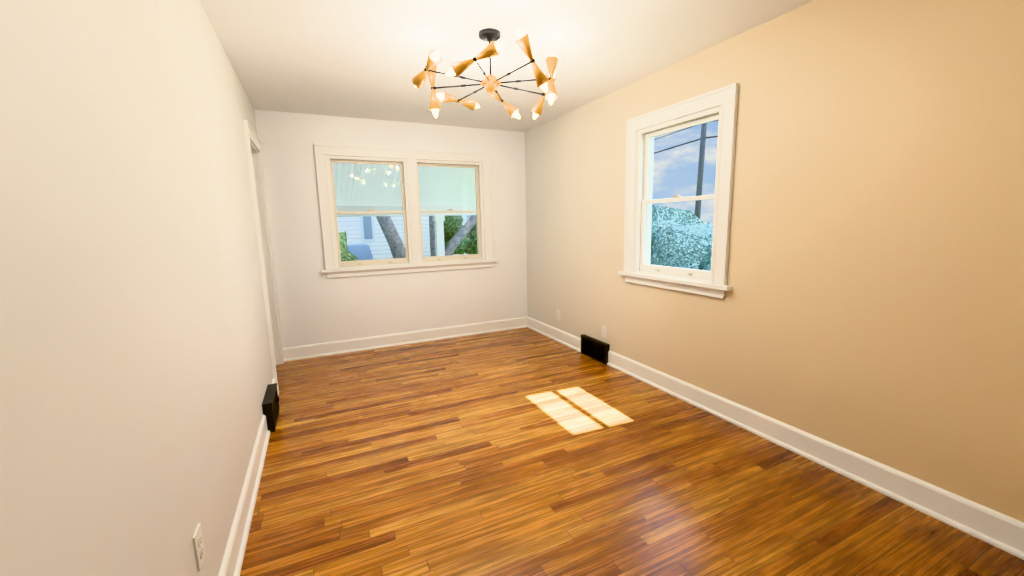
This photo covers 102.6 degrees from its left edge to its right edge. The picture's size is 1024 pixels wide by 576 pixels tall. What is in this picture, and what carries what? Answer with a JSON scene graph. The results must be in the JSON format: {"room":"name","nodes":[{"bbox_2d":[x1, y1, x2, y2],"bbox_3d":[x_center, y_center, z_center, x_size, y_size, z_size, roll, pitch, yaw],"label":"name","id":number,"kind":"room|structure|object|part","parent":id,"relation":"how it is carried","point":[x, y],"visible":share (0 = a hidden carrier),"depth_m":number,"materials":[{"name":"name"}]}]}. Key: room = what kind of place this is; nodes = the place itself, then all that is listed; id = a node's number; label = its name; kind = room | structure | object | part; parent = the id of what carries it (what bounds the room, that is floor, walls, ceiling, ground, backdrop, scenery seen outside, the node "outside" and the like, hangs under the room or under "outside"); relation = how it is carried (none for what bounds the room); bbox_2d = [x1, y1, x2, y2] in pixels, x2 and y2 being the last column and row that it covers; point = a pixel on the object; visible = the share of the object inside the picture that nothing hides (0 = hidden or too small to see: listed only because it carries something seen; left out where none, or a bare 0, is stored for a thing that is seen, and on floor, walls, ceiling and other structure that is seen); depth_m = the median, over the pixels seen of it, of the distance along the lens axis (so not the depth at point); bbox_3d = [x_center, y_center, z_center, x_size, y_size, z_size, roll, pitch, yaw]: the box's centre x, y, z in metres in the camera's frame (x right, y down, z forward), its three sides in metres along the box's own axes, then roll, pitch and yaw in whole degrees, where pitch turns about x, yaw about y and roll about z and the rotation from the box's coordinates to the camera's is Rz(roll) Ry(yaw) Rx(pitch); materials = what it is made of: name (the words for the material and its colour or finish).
{"room":"empty dining room","nodes":[
{"label":"empty dining room","id":0,"kind":"room"},
{"bbox_2d":[0,0,278,575],"bbox_3d":[-1.343,-0.117,1.709,0.140,2.440,5.080,-5,10,-25],"label":"wall","id":1,"kind":"structure","parent":0,"point":[136,376],"depth_m":0.95,"materials":[{"name":"beige paint"}]},
{"bbox_2d":[193,523,205,571],"bbox_3d":[-0.970,0.804,1.274,0.009,0.115,0.070,-5,10,-25],"label":"electrical outlet","id":2,"kind":"object","parent":1,"relation":"attached to","point":[199,548],"visible":1,"depth_m":1.26,"materials":[{"name":"beige plastic"}]},
{"bbox_2d":[219,415,269,575],"bbox_3d":[-0.885,1.122,1.183,0.030,0.136,3.420,-5,10,-25],"label":"baseboard","id":3,"kind":"structure","parent":1,"relation":"attached to","point":[232,562],"depth_m":1.87,"materials":[{"name":"white paint"}]},
{"bbox_2d":[243,120,283,390],"bbox_3d":[-2.229,-0.244,3.589,0.186,2.144,0.920,-5,10,-25],"label":"door frame","id":4,"kind":"structure","parent":1,"relation":"attached to","point":[257,184],"depth_m":3.83,"materials":[{"name":"white paint"}]},
{"bbox_2d":[262,383,279,432],"bbox_3d":[-1.685,0.836,2.883,0.070,0.206,0.388,-5,10,-25],"label":"air vent","id":5,"kind":"object","parent":1,"relation":"in","point":[270,406],"visible":0.98,"depth_m":2.77,"materials":[{"name":"black metal"}]},
{"bbox_2d":[254,110,527,347],"bbox_3d":[-1.126,-0.587,4.667,3.110,2.440,0.140,-5,10,-25],"label":"wall","id":6,"kind":"structure","parent":0,"point":[316,305],"depth_m":4.44,"materials":[{"name":"beige paint"}]},
{"bbox_2d":[283,316,526,361],"bbox_3d":[-1.065,0.562,4.770,2.830,0.136,0.030,-5,10,-25],"label":"baseboard","id":7,"kind":"structure","parent":6,"relation":"attached to","point":[374,342],"depth_m":4.66,"materials":[{"name":"white paint"}]},
{"bbox_2d":[314,144,496,277],"bbox_3d":[-1.126,-0.852,4.614,1.960,1.339,0.225,-5,10,-25],"label":"window","id":8,"kind":"structure","parent":6,"relation":"in","point":[327,156],"depth_m":4.53,"materials":[{"name":"white paint"}]},
{"bbox_3d":[-1.127,-0.853,4.617,1.566,1.022,0.024,-5,10,-25],"label":"glass","id":9,"kind":"part","parent":8,"relation":"part of","materials":[{"name":"clear glass"}]},
{"bbox_2d":[357,209,466,264],"bbox_3d":[-1.118,-0.597,4.648,1.240,0.585,0.050,-5,10,-25],"label":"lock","id":10,"kind":"object","parent":8,"relation":"attached to","point":[391,261],"visible":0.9,"depth_m":4.56,"materials":[{"name":"white metal"}]},
{"bbox_2d":[199,0,813,131],"bbox_3d":[-1.012,-1.492,2.165,4.860,0.120,6.250,-5,10,-25],"label":"ceiling","id":11,"kind":"structure","parent":0,"point":[364,59],"depth_m":2.57,"materials":[{"name":"white paint"}]},
{"bbox_2d":[412,27,557,118],"bbox_3d":[-0.134,-1.269,2.435,0.911,0.442,0.900,-5,10,-25],"label":"chandelier","id":12,"kind":"object","parent":11,"relation":"hanging from","point":[490,83],"visible":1,"depth_m":2.36,"materials":[{"name":"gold metal"}]},
{"bbox_2d":[240,327,1023,575],"bbox_3d":[-0.957,1.036,2.563,4.860,0.120,6.250,-5,10,-25],"label":"floor","id":13,"kind":"structure","parent":0,"point":[525,451],"depth_m":2.11,"materials":[{"name":"brown wood"}]},
{"bbox_2d":[525,0,1023,521],"bbox_3d":[1.337,-0.372,2.963,0.140,2.440,5.080,-5,10,-25],"label":"wall","id":14,"kind":"structure","parent":0,"point":[871,304],"depth_m":2.05,"materials":[{"name":"beige paint"}]},
{"bbox_2d":[527,316,580,351],"bbox_3d":[0.472,0.525,4.794,0.030,0.136,1.220,-5,10,-25],"label":"baseboard","id":15,"kind":"structure","parent":14,"relation":"attached to","point":[574,342],"depth_m":4.73,"materials":[{"name":"white paint"}]},
{"bbox_2d":[556,310,559,320],"bbox_3d":[0.524,0.309,4.664,0.009,0.115,0.070,-5,10,-25],"label":"electrical outlet","id":16,"kind":"object","parent":14,"relation":"attached to","point":[557,314],"visible":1,"depth_m":4.66,"materials":[{"name":"beige plastic"}]},
{"bbox_2d":[581,334,609,364],"bbox_3d":[0.811,0.603,4.056,0.054,0.196,0.418,-5,10,-25],"label":"air vent","id":17,"kind":"object","parent":14,"relation":"in","point":[594,349],"visible":1,"depth_m":4.04,"materials":[{"name":"black metal"}]},
{"bbox_2d":[602,325,606,337],"bbox_3d":[0.881,0.418,3.923,0.009,0.115,0.070,-5,10,-25],"label":"electrical outlet","id":18,"kind":"object","parent":14,"relation":"attached to","point":[604,331],"visible":1,"depth_m":3.91,"materials":[{"name":"beige plastic"}]},
{"bbox_2d":[618,83,738,298],"bbox_3d":[1.245,-0.660,3.072,0.225,1.339,1.060,-5,10,-25],"label":"window","id":19,"kind":"structure","parent":14,"relation":"in","point":[684,114],"depth_m":3.00,"materials":[{"name":"white paint"}]},
{"bbox_2d":[655,195,692,274],"bbox_3d":[1.244,-0.406,3.109,0.050,0.585,0.360,-5,10,-25],"label":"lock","id":20,"kind":"object","parent":19,"relation":"attached to","point":[676,196],"visible":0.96,"depth_m":3.06,"materials":[{"name":"white metal"}]},
{"bbox_3d":[1.248,-0.661,3.073,0.024,1.022,0.666,-5,10,-25],"label":"glass","id":21,"kind":"part","parent":19,"relation":"part of","materials":[{"name":"clear glass"}]},
{"bbox_2d":[607,350,1023,559],"bbox_3d":[1.644,0.882,2.360,0.030,0.136,3.410,-5,10,-25],"label":"baseboard","id":22,"kind":"structure","parent":14,"relation":"attached to","point":[1001,531],"depth_m":2.10,"materials":[{"name":"white paint"}]},
{"label":"outside","id":23,"kind":"structure","parent":0,"visible":0},
{"label":"lawn","id":24,"kind":"structure","parent":23,"visible":0},
{"bbox_2d":[347,242,373,259],"bbox_3d":[-5.220,-0.130,9.335,4.400,1.630,1.940,-5,10,-25],"label":"car","id":25,"kind":"object","parent":24,"relation":"on","point":[360,254],"depth_m":9.29,"materials":[{"name":"blue paint"}]},
{"bbox_2d":[339,216,405,260],"bbox_3d":[-4.231,-2.972,8.106,4.556,7.717,3.146,-5,10,-25],"label":"tree","id":26,"kind":"object","parent":24,"relation":"on","point":[392,240],"depth_m":8.53,"materials":[{"name":"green plant"}]},
{"bbox_2d":[337,215,470,259],"bbox_3d":[-7.579,-4.618,13.585,14.000,9.295,8.600,-5,10,-25],"label":"neighbor house","id":27,"kind":"structure","parent":24,"relation":"on","point":[355,227],"depth_m":11.41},
{"bbox_2d":[333,163,475,255],"bbox_3d":[-2.549,-0.496,5.620,5.950,3.415,2.750,-5,10,-25],"label":"porch","id":28,"kind":"object","parent":24,"relation":"on","point":[432,195],"depth_m":6.43,"materials":[{"name":"white paint"}]},
{"bbox_2d":[429,215,477,255],"bbox_3d":[-0.656,-2.957,9.794,4.216,6.922,2.879,-5,10,-25],"label":"tree","id":29,"kind":"object","parent":24,"relation":"on","point":[463,231],"depth_m":9.50,"materials":[{"name":"green plant"}]},
{"bbox_2d":[650,205,712,270],"bbox_3d":[3.484,-1.168,11.673,7.256,3.048,12.456,-5,10,-25],"label":"tree","id":30,"kind":"object","parent":24,"relation":"on","point":[656,224],"depth_m":7.13,"materials":[{"name":"green plant"}]},
{"bbox_2d":[654,120,718,218],"bbox_3d":[4.804,-5.549,15.235,16.575,10.100,75.842,-5,10,-25],"label":"utility pole","id":31,"kind":"object","parent":24,"relation":"on","point":[702,139],"depth_m":16.84,"materials":[{"name":"weathered wood"},{"name":"black wire"}]}
]}

